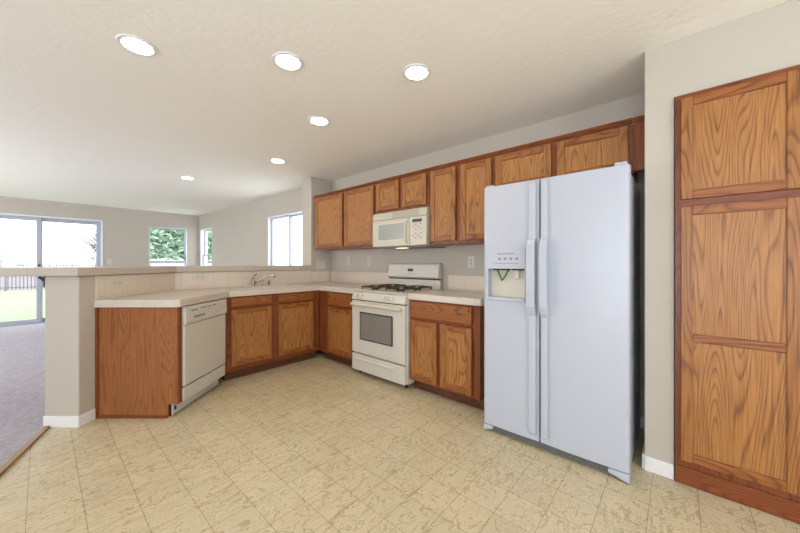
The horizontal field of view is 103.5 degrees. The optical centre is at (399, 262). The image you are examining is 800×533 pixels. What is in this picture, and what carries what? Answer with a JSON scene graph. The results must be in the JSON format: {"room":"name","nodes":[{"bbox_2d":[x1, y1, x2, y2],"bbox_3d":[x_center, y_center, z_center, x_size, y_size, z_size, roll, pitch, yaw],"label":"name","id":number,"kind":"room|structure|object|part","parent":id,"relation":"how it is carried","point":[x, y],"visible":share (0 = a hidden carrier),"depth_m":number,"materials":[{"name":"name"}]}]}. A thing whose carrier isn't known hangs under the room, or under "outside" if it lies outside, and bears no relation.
{"room":"kitchen","nodes":[
{"label":"kitchen","id":0,"kind":"room"},
{"bbox_2d":[0,196,198,265],"bbox_3d":[-7.391,-0.015,5.997,0.160,2.450,6.220,0,0,41],"label":"wall","id":1,"kind":"structure","parent":0,"point":[125,231],"depth_m":7.14,"materials":[{"name":"paint"}]},
{"bbox_2d":[0,213,102,326],"bbox_3d":[-7.153,0.133,6.260,0.170,2.126,1.830,0,0,41],"label":"door","id":2,"kind":"structure","parent":1,"relation":"in","point":[39,220],"depth_m":6.24,"materials":[{"name":"white plastic"}]},
{"bbox_3d":[-7.416,0.135,5.923,0.040,2.066,0.913,0,0,41],"label":"sliding panel","id":3,"kind":"part","parent":2,"relation":"part of","materials":[{"name":"glass"}]},
{"bbox_3d":[-7.153,0.133,6.260,0.170,2.126,1.830,0,0,41],"label":"frame","id":4,"kind":"part","parent":2,"relation":"part of","materials":[{"name":"white plastic"}]},
{"bbox_3d":[-6.897,0.135,6.603,0.040,2.066,0.913,0,0,41],"label":"sliding panel","id":5,"kind":"part","parent":2,"relation":"part of","materials":[{"name":"glass"}]},
{"bbox_2d":[149,226,186,265],"bbox_3d":[-5.755,-0.270,7.830,0.190,1.200,0.815,0,0,41],"label":"window","id":6,"kind":"structure","parent":1,"relation":"in","point":[184,230],"depth_m":7.97,"materials":[{"name":"white plastic"}]},
{"bbox_3d":[-5.785,-0.523,7.856,0.030,0.666,0.747,0,0,41],"label":"sash","id":7,"kind":"part","parent":6,"relation":"part of","materials":[{"name":"glass"}]},
{"bbox_3d":[-5.759,0.039,7.833,0.030,0.498,0.747,0,0,41],"label":"sash","id":8,"kind":"part","parent":6,"relation":"part of","materials":[{"name":"metal"}]},
{"bbox_2d":[45,270,297,415],"bbox_3d":[-2.148,0.654,3.570,0.692,1.112,2.645,0,0,26],"label":"wall","id":9,"kind":"structure","parent":0,"point":[69,300],"depth_m":2.33,"materials":[{"name":"paint"}]},
{"bbox_2d":[38,276,45,286],"bbox_3d":[-2.651,0.139,2.342,0.058,0.082,0.028,0,0,0],"label":"bracket","id":10,"kind":"object","parent":9,"relation":"attached to","point":[42,279],"visible":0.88,"depth_m":2.33,"materials":[{"name":"black metal"}]},
{"bbox_2d":[43,408,94,427],"bbox_3d":[-2.489,1.167,2.379,0.262,0.084,0.130,0,0,0],"label":"baseboard","id":11,"kind":"structure","parent":9,"relation":"attached to","point":[52,421],"depth_m":2.31,"materials":[{"name":"white paint"}]},
{"bbox_2d":[0,265,311,275],"bbox_3d":[-2.217,0.065,3.321,1.180,0.062,3.074,0,0,41],"label":"countertop","id":12,"kind":"structure","parent":9,"relation":"on","point":[70,270],"depth_m":2.74,"materials":[{"name":"tile"}]},
{"bbox_2d":[95,270,310,298],"bbox_3d":[-1.998,0.192,3.589,0.405,0.184,2.360,0,0,27],"label":"backsplash","id":13,"kind":"structure","parent":9,"relation":"attached to","point":[133,284],"depth_m":3.37,"materials":[{"name":"tile"}]},
{"bbox_2d":[110,278,122,287],"bbox_3d":[-2.353,0.165,2.627,0.009,0.072,0.118,0,0,0],"label":"wall outlet","id":14,"kind":"object","parent":13,"relation":"attached to","point":[118,282],"visible":1,"depth_m":2.62,"materials":[{"name":"beige plastic"}]},
{"bbox_2d":[194,273,205,279],"bbox_3d":[-2.205,0.150,3.477,0.009,0.072,0.118,0,0,41],"label":"wall outlet","id":15,"kind":"object","parent":13,"relation":"attached to","point":[197,276],"visible":1,"depth_m":3.48,"materials":[{"name":"beige plastic"}]},
{"bbox_2d":[199,189,301,265],"bbox_3d":[-3.211,-0.015,6.674,5.223,2.450,0.161,0,0,40],"label":"wall","id":16,"kind":"structure","parent":0,"point":[240,232],"depth_m":6.58,"materials":[{"name":"paint"}]},
{"bbox_2d":[200,228,211,265],"bbox_3d":[-4.852,-0.270,8.011,0.810,1.200,0.190,0,0,40],"label":"window","id":17,"kind":"structure","parent":16,"relation":"in","point":[203,232],"depth_m":8.23,"materials":[{"name":"white plastic"}]},
{"bbox_3d":[-4.826,-0.523,8.042,0.742,0.666,0.030,0,0,40],"label":"sash","id":18,"kind":"part","parent":17,"relation":"part of","materials":[{"name":"metal"}]},
{"bbox_2d":[268,211,301,264],"bbox_3d":[-1.981,-0.270,5.637,1.300,1.200,0.190,0,0,40],"label":"window","id":19,"kind":"structure","parent":16,"relation":"in","point":[271,220],"depth_m":6.00,"materials":[{"name":"white plastic"}]},
{"bbox_3d":[-2.205,-0.284,5.835,0.636,1.144,0.030,0,0,40],"label":"sash","id":20,"kind":"part","parent":19,"relation":"part of","materials":[{"name":"glass"}]},
{"bbox_3d":[-1.723,-0.284,5.482,0.636,1.144,0.030,0,0,40],"label":"sash","id":21,"kind":"part","parent":19,"relation":"part of","materials":[{"name":"glass"}]},
{"bbox_2d":[302,177,329,282],"bbox_3d":[-1.259,-0.015,4.756,0.240,2.450,0.340,0,0,41],"label":"wall","id":22,"kind":"structure","parent":0,"point":[311,187],"depth_m":4.63,"materials":[{"name":"paint"}]},
{"bbox_2d":[316,261,324,268],"bbox_3d":[-1.171,0.025,4.668,0.008,0.116,0.150,0,0,41],"label":"light switch","id":23,"kind":"object","parent":22,"relation":"attached to","point":[319,264],"visible":1,"depth_m":4.66,"materials":[{"name":"white plastic"}]},
{"bbox_2d":[311,271,329,282],"bbox_3d":[-1.169,0.204,4.669,0.009,0.159,0.327,0,0,41],"label":"backsplash","id":24,"kind":"structure","parent":22,"relation":"attached to","point":[321,276],"depth_m":4.66,"materials":[{"name":"tile"}]},
{"bbox_2d":[0,0,790,215],"bbox_3d":[-2.603,-1.300,1.962,12.700,0.120,6.700,0,0,41],"label":"ceiling","id":25,"kind":"structure","parent":0,"point":[86,118],"depth_m":2.19,"materials":[{"name":"paint"}]},
{"bbox_2d":[116,34,157,56],"bbox_3d":[-1.495,-1.236,1.798,0.188,0.007,0.188,0,0,41],"label":"recessed light","id":26,"kind":"object","parent":25,"relation":"in","point":[132,43],"visible":1,"depth_m":1.79,"materials":[{"name":"white paint"}]},
{"bbox_2d":[180,176,194,179],"bbox_3d":[-3.087,-1.236,4.588,0.188,0.007,0.188,0,0,41],"label":"recessed light","id":27,"kind":"object","parent":25,"relation":"in","point":[183,177],"visible":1,"depth_m":4.55,"materials":[{"name":"white paint"}]},
{"bbox_2d":[270,158,285,163],"bbox_3d":[-1.480,-1.236,3.825,0.188,0.007,0.188,0,0,41],"label":"recessed light","id":28,"kind":"object","parent":25,"relation":"in","point":[274,160],"visible":1,"depth_m":3.80,"materials":[{"name":"white paint"}]},
{"bbox_2d":[272,51,303,70],"bbox_3d":[-0.689,-1.236,1.940,0.188,0.007,0.188,0,0,41],"label":"recessed light","id":29,"kind":"object","parent":25,"relation":"in","point":[288,61],"visible":1,"depth_m":1.93,"materials":[{"name":"white paint"}]},
{"bbox_2d":[308,116,329,125],"bbox_3d":[-0.704,-1.236,2.747,0.188,0.007,0.188,0,0,41],"label":"recessed light","id":30,"kind":"object","parent":25,"relation":"in","point":[316,120],"visible":1,"depth_m":2.73,"materials":[{"name":"white paint"}]},
{"bbox_2d":[402,63,430,80],"bbox_3d":[0.108,-1.236,2.051,0.188,0.007,0.188,0,0,41],"label":"recessed light","id":31,"kind":"object","parent":25,"relation":"in","point":[416,71],"visible":1,"depth_m":2.04,"materials":[{"name":"white paint"}]},
{"bbox_2d":[0,323,799,532],"bbox_3d":[-2.603,1.263,1.962,12.700,0.134,6.700,0,0,41],"label":"floor","id":32,"kind":"structure","parent":0,"point":[319,444],"depth_m":1.82,"materials":[{"name":"tile"}]},
{"bbox_2d":[0,426,49,475],"bbox_3d":[-0.876,1.200,-0.622,0.034,0.016,6.800,0,0,-30],"label":"trim","id":33,"kind":"structure","parent":32,"relation":"on","point":[44,429],"depth_m":2.02,"materials":[{"name":"brown wood"}]},
{"bbox_2d":[95,307,181,418],"bbox_3d":[-2.053,0.777,2.483,0.630,0.862,0.067,0,0,0],"label":"end panel","id":34,"kind":"object","parent":32,"relation":"on","point":[138,350],"visible":0.95,"depth_m":2.46,"materials":[{"name":"brown wood"}]},
{"bbox_2d":[172,299,226,414],"bbox_3d":[-2.002,0.780,2.806,0.596,0.857,0.628,0,0,0],"label":"dishwasher","id":35,"kind":"object","parent":32,"relation":"on","point":[203,324],"visible":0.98,"depth_m":2.75,"materials":[{"name":"white plastic"}]},
{"bbox_3d":[-1.800,1.134,2.806,0.010,0.128,0.628,0,0,0],"label":"kick plate","id":36,"kind":"part","parent":35,"relation":"part of","materials":[{"name":"white metal"}]},
{"bbox_3d":[-1.738,1.052,2.821,0.024,0.107,0.598,0,0,0],"label":"access panel","id":37,"kind":"part","parent":35,"relation":"part of","materials":[{"name":"white metal"}]},
{"bbox_3d":[-1.736,0.745,2.821,0.028,0.486,0.598,0,0,0],"label":"door","id":38,"kind":"part","parent":35,"relation":"part of","materials":[{"name":"white metal"}]},
{"bbox_3d":[-1.730,0.425,2.821,0.040,0.146,0.598,0,0,0],"label":"control panel","id":39,"kind":"part","parent":35,"relation":"part of","materials":[{"name":"white plastic"}]},
{"bbox_2d":[220,290,318,380],"bbox_3d":[-1.602,0.777,3.730,0.593,0.863,1.159,0,0,41],"label":"base cabinet","id":40,"kind":"object","parent":32,"relation":"on","point":[266,331],"depth_m":3.50,"materials":[{"name":"brown wood"}]},
{"bbox_3d":[-1.765,0.726,3.167,0.050,0.759,0.086,0,0,1],"label":"filler panel","id":41,"kind":"part","parent":40,"relation":"part of","materials":[{"name":"brown wood"}]},
{"bbox_2d":[94,282,377,306],"bbox_3d":[-1.454,0.315,3.393,1.266,0.059,2.638,0,0,41],"label":"countertop","id":42,"kind":"structure","parent":40,"relation":"on","point":[174,298],"depth_m":2.95,"materials":[{"name":"tile"}]},
{"bbox_2d":[251,273,275,285],"bbox_3d":[-1.682,0.204,3.889,0.292,0.161,0.069,0,0,-20],"label":"kitchen faucet","id":43,"kind":"object","parent":42,"relation":"on","point":[253,282],"visible":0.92,"depth_m":3.85,"materials":[{"name":"silver metal"}]},
{"bbox_3d":[-1.669,0.204,3.883,0.271,0.124,0.033,0,0,-16],"label":"spout","id":44,"kind":"part","parent":43,"relation":"part of","materials":[{"name":"silver metal"}]},
{"bbox_2d":[228,284,300,289],"bbox_3d":[-1.583,0.365,3.728,0.390,0.180,0.730,0,0,41],"label":"sink","id":45,"kind":"object","parent":42,"relation":"in","point":[277,285],"visible":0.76,"depth_m":3.75,"materials":[{"name":"white ceramic"}]},
{"bbox_2d":[239,285,291,288],"bbox_3d":[-1.583,0.369,3.728,0.310,0.172,0.650,0,0,41],"label":"basin","id":46,"kind":"object","parent":45,"relation":"in","point":[261,286],"depth_m":3.82,"materials":[{"name":"white ceramic"}]},
{"bbox_3d":[-1.572,0.403,3.357,0.019,0.090,0.423,0,0,41],"label":"drawer","id":47,"kind":"part","parent":40,"relation":"part of","materials":[{"name":"brown wood"}]},
{"bbox_3d":[-1.572,0.765,3.357,0.019,0.580,0.423,0,0,41],"label":"door","id":48,"kind":"part","parent":40,"relation":"part of","materials":[{"name":"brown wood"}]},
{"bbox_3d":[-1.575,0.765,3.359,0.009,0.476,0.319,0,0,41],"label":"door panel","id":49,"kind":"part","parent":40,"relation":"part of","materials":[{"name":"brown wood"}]},
{"bbox_3d":[-1.228,0.403,3.748,0.019,0.090,0.451,0,0,41],"label":"drawer","id":50,"kind":"part","parent":40,"relation":"part of","materials":[{"name":"brown wood"}]},
{"bbox_3d":[-1.228,0.765,3.748,0.019,0.580,0.451,0,0,41],"label":"door","id":51,"kind":"part","parent":40,"relation":"part of","materials":[{"name":"brown wood"}]},
{"bbox_3d":[-1.230,0.765,3.750,0.009,0.476,0.347,0,0,41],"label":"door panel","id":52,"kind":"part","parent":40,"relation":"part of","materials":[{"name":"brown wood"}]},
{"bbox_2d":[319,290,354,365],"bbox_3d":[-0.572,0.777,3.970,0.709,0.863,0.600,0,0,41],"label":"base cabinet","id":53,"kind":"object","parent":32,"relation":"on","point":[335,309],"visible":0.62,"depth_m":3.75,"materials":[{"name":"brown wood"}]},
{"bbox_3d":[-0.703,0.805,3.703,0.351,0.436,0.009,0,0,41],"label":"door panel","id":54,"kind":"part","parent":53,"relation":"part of","materials":[{"name":"brown wood"}]},
{"bbox_3d":[-0.705,0.431,3.701,0.455,0.147,0.019,0,0,41],"label":"drawer","id":55,"kind":"part","parent":53,"relation":"part of","materials":[{"name":"brown wood"}]},
{"bbox_3d":[-0.705,0.805,3.701,0.455,0.540,0.019,0,0,41],"label":"door","id":56,"kind":"part","parent":53,"relation":"part of","materials":[{"name":"brown wood"}]},
{"bbox_2d":[350,263,441,387],"bbox_3d":[-0.048,0.606,3.436,0.765,1.207,0.698,0,0,41],"label":"gas range","id":57,"kind":"object","parent":32,"relation":"on","point":[380,314],"visible":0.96,"depth_m":3.24,"materials":[{"name":"white metal"}]},
{"bbox_3d":[-0.273,1.030,3.234,0.555,0.031,0.012,0,0,41],"label":"drawer pull","id":58,"kind":"part","parent":57,"relation":"part of","materials":[{"name":"white metal"}]},
{"bbox_2d":[350,300,406,364],"bbox_3d":[-0.248,0.684,3.209,0.757,0.560,0.093,0,0,41],"label":"door","id":59,"kind":"structure","parent":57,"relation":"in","point":[379,328],"depth_m":3.16,"materials":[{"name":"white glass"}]},
{"bbox_3d":[-0.231,1.067,3.229,0.757,0.177,0.040,0,0,41],"label":"storage drawer","id":60,"kind":"part","parent":57,"relation":"part of","materials":[{"name":"white metal"}]},
{"bbox_3d":[-0.227,0.355,3.233,0.761,0.080,0.050,0,0,41],"label":"control panel","id":61,"kind":"part","parent":57,"relation":"part of","materials":[{"name":"white metal"}]},
{"bbox_2d":[353,288,437,294],"bbox_3d":[-0.039,0.296,3.446,0.765,0.016,0.582,0,0,41],"label":"cooktop","id":62,"kind":"object","parent":57,"relation":"in","point":[370,291],"depth_m":3.30,"materials":[{"name":"white metal"}]},
{"bbox_2d":[410,299,483,409],"bbox_3d":[0.553,0.777,2.979,0.730,0.863,0.600,0,0,41],"label":"base cabinet","id":63,"kind":"object","parent":32,"relation":"on","point":[447,339],"visible":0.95,"depth_m":2.71,"materials":[{"name":"brown wood"}]},
{"bbox_3d":[0.214,0.810,2.890,0.298,0.550,0.019,0,0,41],"label":"door","id":64,"kind":"part","parent":63,"relation":"part of","materials":[{"name":"brown wood"}]},
{"bbox_3d":[0.216,0.810,2.893,0.194,0.446,0.009,0,0,41],"label":"door panel","id":65,"kind":"part","parent":63,"relation":"part of","materials":[{"name":"brown wood"}]},
{"bbox_3d":[0.343,0.431,2.777,0.642,0.147,0.019,0,0,41],"label":"drawer","id":66,"kind":"part","parent":63,"relation":"part of","materials":[{"name":"brown wood"}]},
{"bbox_2d":[408,289,483,305],"bbox_3d":[0.559,0.315,2.972,0.756,0.059,0.608,0,0,41],"label":"countertop","id":67,"kind":"structure","parent":63,"relation":"on","point":[474,298],"depth_m":2.80,"materials":[{"name":"tile"}]},
{"bbox_3d":[0.472,0.810,2.667,0.200,0.446,0.009,0,0,41],"label":"door panel","id":68,"kind":"part","parent":63,"relation":"part of","materials":[{"name":"brown wood"}]},
{"bbox_3d":[0.470,0.810,2.665,0.304,0.550,0.019,0,0,41],"label":"door","id":69,"kind":"part","parent":63,"relation":"part of","materials":[{"name":"brown wood"}]},
{"bbox_2d":[484,161,639,483],"bbox_3d":[1.155,0.319,2.264,0.866,1.775,0.803,0,0,41],"label":"refrigerator","id":70,"kind":"object","parent":32,"relation":"on","point":[562,252],"visible":1,"depth_m":1.95,"materials":[{"name":"white metal"}]},
{"bbox_3d":[0.771,0.306,2.188,0.391,1.697,0.066,0,0,41],"label":"freezer door","id":71,"kind":"part","parent":70,"relation":"part of","materials":[{"name":"white metal"}]},
{"bbox_3d":[0.863,0.292,2.055,0.046,1.652,0.020,0,0,41],"label":"handle","id":72,"kind":"part","parent":70,"relation":"part of","materials":[{"name":"white ceramic"}]},
{"bbox_3d":[0.920,0.292,2.005,0.039,1.652,0.020,0,0,41],"label":"handle","id":73,"kind":"part","parent":70,"relation":"part of","materials":[{"name":"white ceramic"}]},
{"bbox_3d":[1.099,0.306,1.899,0.467,1.697,0.066,0,0,41],"label":"fresh food door","id":74,"kind":"part","parent":70,"relation":"part of","materials":[{"name":"white metal"}]},
{"bbox_2d":[675,65,799,523],"bbox_3d":[1.880,0.145,1.793,0.475,2.126,0.580,0,0,41],"label":"pantry cabinet","id":75,"kind":"object","parent":32,"relation":"on","point":[737,143],"visible":1,"depth_m":1.58,"materials":[{"name":"brown wood"}]},
{"bbox_3d":[1.708,1.160,1.597,0.475,0.096,0.025,0,0,41],"label":"board","id":76,"kind":"part","parent":75,"relation":"part of","materials":[{"name":"brown wood"}]},
{"bbox_3d":[1.701,-0.326,1.589,0.435,0.028,0.002,0,0,41],"label":"rail","id":77,"kind":"part","parent":75,"relation":"part of","materials":[{"name":"brown wood"}]},
{"bbox_3d":[1.693,0.061,1.588,0.322,0.636,0.009,0,0,41],"label":"door panel","id":78,"kind":"part","parent":75,"relation":"part of","materials":[{"name":"brown wood"}]},
{"bbox_3d":[1.693,0.724,1.588,0.322,0.601,0.009,0,0,41],"label":"door panel","id":79,"kind":"part","parent":75,"relation":"part of","materials":[{"name":"brown wood"}]},
{"bbox_3d":[1.693,-0.619,1.588,0.322,0.452,0.009,0,0,41],"label":"door panel","id":80,"kind":"part","parent":75,"relation":"part of","materials":[{"name":"brown wood"}]},
{"bbox_3d":[1.691,0.384,1.585,0.418,1.377,0.019,0,0,41],"label":"door","id":81,"kind":"part","parent":75,"relation":"part of","materials":[{"name":"brown wood"}]},
{"bbox_3d":[1.691,-0.619,1.585,0.418,0.548,0.019,0,0,41],"label":"door","id":82,"kind":"part","parent":75,"relation":"part of","materials":[{"name":"brown wood"}]},
{"bbox_2d":[389,277,439,279],"bbox_3d":[0.155,0.181,3.682,0.725,0.014,0.052,0,0,41],"label":"vent","id":83,"kind":"object","parent":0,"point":[390,278],"depth_m":3.63,"materials":[{"name":"white metal"}]},
{"bbox_2d":[330,93,644,416],"bbox_3d":[0.621,-0.015,3.419,4.830,2.450,0.140,0,0,41],"label":"wall","id":84,"kind":"structure","parent":0,"point":[454,259],"depth_m":3.19,"materials":[{"name":"paint"}]},
{"bbox_2d":[313,181,377,250],"bbox_3d":[-0.638,-0.564,4.181,1.243,0.757,0.378,0,0,41],"label":"upper cabinet","id":85,"kind":"object","parent":84,"relation":"attached to","point":[343,219],"visible":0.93,"depth_m":3.99,"materials":[{"name":"brown wood"}]},
{"bbox_3d":[-0.961,-0.556,4.244,0.495,0.587,0.009,0,0,41],"label":"door panel","id":86,"kind":"part","parent":85,"relation":"part of","materials":[{"name":"brown wood"}]},
{"bbox_3d":[-0.963,-0.556,4.241,0.599,0.691,0.019,0,0,41],"label":"door","id":87,"kind":"part","parent":85,"relation":"part of","materials":[{"name":"brown wood"}]},
{"bbox_3d":[-0.753,-0.927,4.050,1.243,0.030,0.030,0,0,41],"label":"crown","id":88,"kind":"part","parent":85,"relation":"part of","materials":[{"name":"brown wood"}]},
{"bbox_3d":[-0.503,-0.556,3.840,0.429,0.587,0.009,0,0,41],"label":"door panel","id":89,"kind":"part","parent":85,"relation":"part of","materials":[{"name":"brown wood"}]},
{"bbox_3d":[-0.505,-0.556,3.837,0.533,0.691,0.019,0,0,41],"label":"door","id":90,"kind":"part","parent":85,"relation":"part of","materials":[{"name":"brown wood"}]},
{"bbox_2d":[347,257,350,264],"bbox_3d":[-0.733,-0.033,4.511,0.070,0.118,0.009,0,0,41],"label":"wall outlet","id":91,"kind":"object","parent":84,"relation":"attached to","point":[348,258],"visible":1,"depth_m":4.50,"materials":[{"name":"white plastic"}]},
{"bbox_2d":[331,271,388,284],"bbox_3d":[-0.593,0.204,4.388,1.223,0.159,0.009,0,0,41],"label":"backsplash","id":92,"kind":"structure","parent":84,"relation":"attached to","point":[374,278],"depth_m":4.34,"materials":[{"name":"tile"}]},
{"bbox_2d":[367,257,370,265],"bbox_3d":[-0.415,-0.022,4.231,0.070,0.118,0.009,0,0,41],"label":"wall outlet","id":93,"kind":"object","parent":84,"relation":"attached to","point":[368,258],"visible":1,"depth_m":4.23,"materials":[{"name":"white plastic"}]},
{"bbox_2d":[374,168,428,213],"bbox_3d":[0.112,-0.753,3.520,0.752,0.377,0.378,0,0,41],"label":"upper cabinet","id":94,"kind":"object","parent":84,"relation":"attached to","point":[403,192],"visible":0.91,"depth_m":3.35,"materials":[{"name":"brown wood"}]},
{"bbox_3d":[-0.142,-0.747,3.517,0.341,0.311,0.019,0,0,41],"label":"door","id":95,"kind":"part","parent":94,"relation":"part of","materials":[{"name":"brown wood"}]},
{"bbox_3d":[-0.140,-0.747,3.519,0.237,0.207,0.009,0,0,41],"label":"door panel","id":96,"kind":"part","parent":94,"relation":"part of","materials":[{"name":"brown wood"}]},
{"bbox_3d":[-0.004,-0.927,3.389,0.752,0.030,0.030,0,0,41],"label":"crown","id":97,"kind":"part","parent":94,"relation":"part of","materials":[{"name":"brown wood"}]},
{"bbox_2d":[373,207,447,249],"bbox_3d":[0.096,-0.360,3.493,0.762,0.399,0.429,0,0,41],"label":"microwave oven","id":98,"kind":"object","parent":94,"relation":"attached to","point":[410,228],"visible":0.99,"depth_m":3.32,"materials":[{"name":"beige plastic"}]},
{"bbox_3d":[-0.099,-0.337,3.416,0.412,0.202,0.003,0,0,41],"label":"window trim","id":99,"kind":"part","parent":98,"relation":"part of","materials":[{"name":"white plastic"}]},
{"bbox_3d":[-0.099,-0.326,3.436,0.545,0.292,0.028,0,0,41],"label":"door","id":100,"kind":"part","parent":98,"relation":"part of","materials":[{"name":"beige plastic"}]},
{"bbox_3d":[0.188,-0.326,3.183,0.213,0.292,0.028,0,0,41],"label":"control panel","id":101,"kind":"part","parent":98,"relation":"part of","materials":[{"name":"beige plastic"}]},
{"bbox_3d":[0.144,-0.747,3.269,0.218,0.207,0.009,0,0,41],"label":"door panel","id":102,"kind":"part","parent":94,"relation":"part of","materials":[{"name":"brown wood"}]},
{"bbox_3d":[0.142,-0.747,3.267,0.322,0.311,0.019,0,0,41],"label":"door","id":103,"kind":"part","parent":94,"relation":"part of","materials":[{"name":"brown wood"}]},
{"bbox_2d":[427,152,493,245],"bbox_3d":[0.652,-0.564,3.044,0.684,0.757,0.378,0,0,41],"label":"upper cabinet","id":104,"kind":"object","parent":84,"relation":"attached to","point":[456,191],"visible":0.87,"depth_m":2.92,"materials":[{"name":"brown wood"}]},
{"bbox_3d":[0.411,-0.556,3.030,0.286,0.691,0.019,0,0,41],"label":"door","id":105,"kind":"part","parent":104,"relation":"part of","materials":[{"name":"brown wood"}]},
{"bbox_3d":[0.413,-0.556,3.032,0.182,0.587,0.009,0,0,41],"label":"door panel","id":106,"kind":"part","parent":104,"relation":"part of","materials":[{"name":"brown wood"}]},
{"bbox_3d":[0.537,-0.927,2.913,0.684,0.030,0.030,0,0,41],"label":"crown","id":107,"kind":"part","parent":104,"relation":"part of","materials":[{"name":"brown wood"}]},
{"bbox_3d":[0.672,-0.556,2.804,0.196,0.587,0.009,0,0,41],"label":"door panel","id":108,"kind":"part","parent":104,"relation":"part of","materials":[{"name":"brown wood"}]},
{"bbox_3d":[0.670,-0.556,2.801,0.300,0.691,0.019,0,0,41],"label":"door","id":109,"kind":"part","parent":104,"relation":"part of","materials":[{"name":"brown wood"}]},
{"bbox_2d":[448,275,483,291],"bbox_3d":[0.789,0.207,3.170,0.710,0.154,0.009,0,0,41],"label":"backsplash","id":110,"kind":"structure","parent":84,"relation":"attached to","point":[455,282],"depth_m":3.25,"materials":[{"name":"tile"}]},
{"bbox_2d":[468,256,474,267],"bbox_3d":[0.726,-0.012,3.225,0.075,0.118,0.009,0,0,41],"label":"wall outlet","id":111,"kind":"object","parent":84,"relation":"attached to","point":[471,259],"visible":1,"depth_m":3.22,"materials":[{"name":"white plastic"}]},
{"bbox_2d":[493,115,644,185],"bbox_3d":[1.294,-0.766,2.478,1.024,0.352,0.378,0,0,41],"label":"upper cabinet","id":112,"kind":"object","parent":84,"relation":"attached to","point":[599,149],"depth_m":2.27,"materials":[{"name":"brown wood"}]},
{"bbox_3d":[0.978,-0.759,2.530,0.440,0.286,0.019,0,0,41],"label":"door","id":113,"kind":"part","parent":112,"relation":"part of","materials":[{"name":"brown wood"}]},
{"bbox_3d":[0.980,-0.759,2.533,0.336,0.182,0.009,0,0,41],"label":"door panel","id":114,"kind":"part","parent":112,"relation":"part of","materials":[{"name":"brown wood"}]},
{"bbox_3d":[1.154,-0.927,2.369,0.958,0.030,0.030,0,0,41],"label":"crown","id":115,"kind":"part","parent":112,"relation":"part of","materials":[{"name":"brown wood"}]},
{"bbox_3d":[1.339,-0.759,2.216,0.328,0.182,0.009,0,0,41],"label":"door panel","id":116,"kind":"part","parent":112,"relation":"part of","materials":[{"name":"brown wood"}]},
{"bbox_3d":[1.337,-0.759,2.213,0.432,0.286,0.019,0,0,41],"label":"door","id":117,"kind":"part","parent":112,"relation":"part of","materials":[{"name":"brown wood"}]},
{"bbox_3d":[1.555,-0.771,2.048,0.064,0.342,0.080,0,0,41],"label":"filler panel","id":118,"kind":"part","parent":112,"relation":"part of","materials":[{"name":"brown wood"}]},
{"bbox_3d":[1.539,-0.927,2.030,0.064,0.030,0.030,0,0,41],"label":"crown","id":119,"kind":"part","parent":112,"relation":"part of","materials":[{"name":"brown wood"}]},
{"bbox_2d":[640,416,644,428],"bbox_3d":[1.478,1.167,2.561,0.830,0.084,0.012,0,0,41],"label":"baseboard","id":120,"kind":"structure","parent":84,"relation":"attached to","point":[642,419],"depth_m":2.30,"materials":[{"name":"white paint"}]},
{"bbox_2d":[645,0,799,468],"bbox_3d":[2.802,-0.015,1.022,3.148,2.450,0.570,0,0,41],"label":"wall","id":121,"kind":"structure","parent":0,"point":[767,40],"depth_m":1.78,"materials":[{"name":"paint"}]},
{"bbox_2d":[642,441,644,468],"bbox_3d":[1.617,1.167,2.067,0.012,0.084,0.570,0,0,41],"label":"baseboard","id":122,"kind":"structure","parent":121,"relation":"attached to","point":[643,452],"depth_m":1.85,"materials":[{"name":"white paint"}]},
{"bbox_2d":[644,455,673,479],"bbox_3d":[1.478,1.167,1.802,0.130,0.084,0.012,0,0,41],"label":"baseboard","id":123,"kind":"structure","parent":121,"relation":"attached to","point":[665,469],"depth_m":1.79,"materials":[{"name":"white paint"}]},
{"label":"outside","id":124,"kind":"structure","parent":0,"visible":0},
{"bbox_2d":[0,276,44,290],"bbox_3d":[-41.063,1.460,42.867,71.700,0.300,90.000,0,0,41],"label":"railing","id":125,"kind":"object","parent":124,"point":[2,277],"depth_m":21.20,"materials":[{"name":"white metal"}]},
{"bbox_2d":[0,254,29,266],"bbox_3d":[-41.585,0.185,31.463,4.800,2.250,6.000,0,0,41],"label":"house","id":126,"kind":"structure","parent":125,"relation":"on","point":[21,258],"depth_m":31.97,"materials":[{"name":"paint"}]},
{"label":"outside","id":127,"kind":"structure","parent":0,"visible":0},
{"bbox_2d":[0,289,44,321],"bbox_3d":[-11.648,1.365,11.602,13.580,0.190,30.000,0,0,41],"label":"lawn","id":128,"kind":"structure","parent":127,"point":[14,304],"depth_m":9.43,"materials":[{"name":"green plant"}]},
{"bbox_2d":[0,262,95,290],"bbox_3d":[-16.531,0.605,15.907,0.060,1.330,8.460,0,0,41],"label":"metal fence","id":129,"kind":"object","parent":128,"relation":"on","point":[6,264],"visible":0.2,"depth_m":14.64,"materials":[{"name":"white metal"}]},
{"bbox_3d":[-17.920,0.620,14.332,0.060,1.300,0.060,0,0,41],"label":"post","id":130,"kind":"part","parent":129,"relation":"part of","materials":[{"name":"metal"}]},
{"bbox_2d":[69,227,95,263],"bbox_3d":[-12.832,-0.263,13.647,1.115,3.079,2.113,0,0,41],"label":"tree","id":131,"kind":"object","parent":128,"relation":"on","point":[93,246],"visible":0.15,"depth_m":13.29,"materials":[{"name":"green plant"}]},
{"bbox_2d":[150,228,211,260],"bbox_3d":[-8.527,-1.308,13.536,2.566,5.167,5.060,0,0,41],"label":"tree","id":132,"kind":"object","parent":128,"relation":"on","point":[162,241],"visible":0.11,"depth_m":12.30,"materials":[{"name":"green plant"}]},
{"bbox_2d":[150,260,211,265],"bbox_3d":[-7.205,0.590,11.781,0.050,1.360,4.345,0,0,41],"label":"fence","id":133,"kind":"object","parent":128,"relation":"on","point":[152,262],"visible":0.1,"depth_m":10.91,"materials":[{"name":"metal"}]},
{"bbox_3d":[-7.212,-0.040,11.757,0.030,0.060,4.300,0,0,41],"label":"rail","id":134,"kind":"part","parent":133,"relation":"part of","materials":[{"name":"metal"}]}
]}

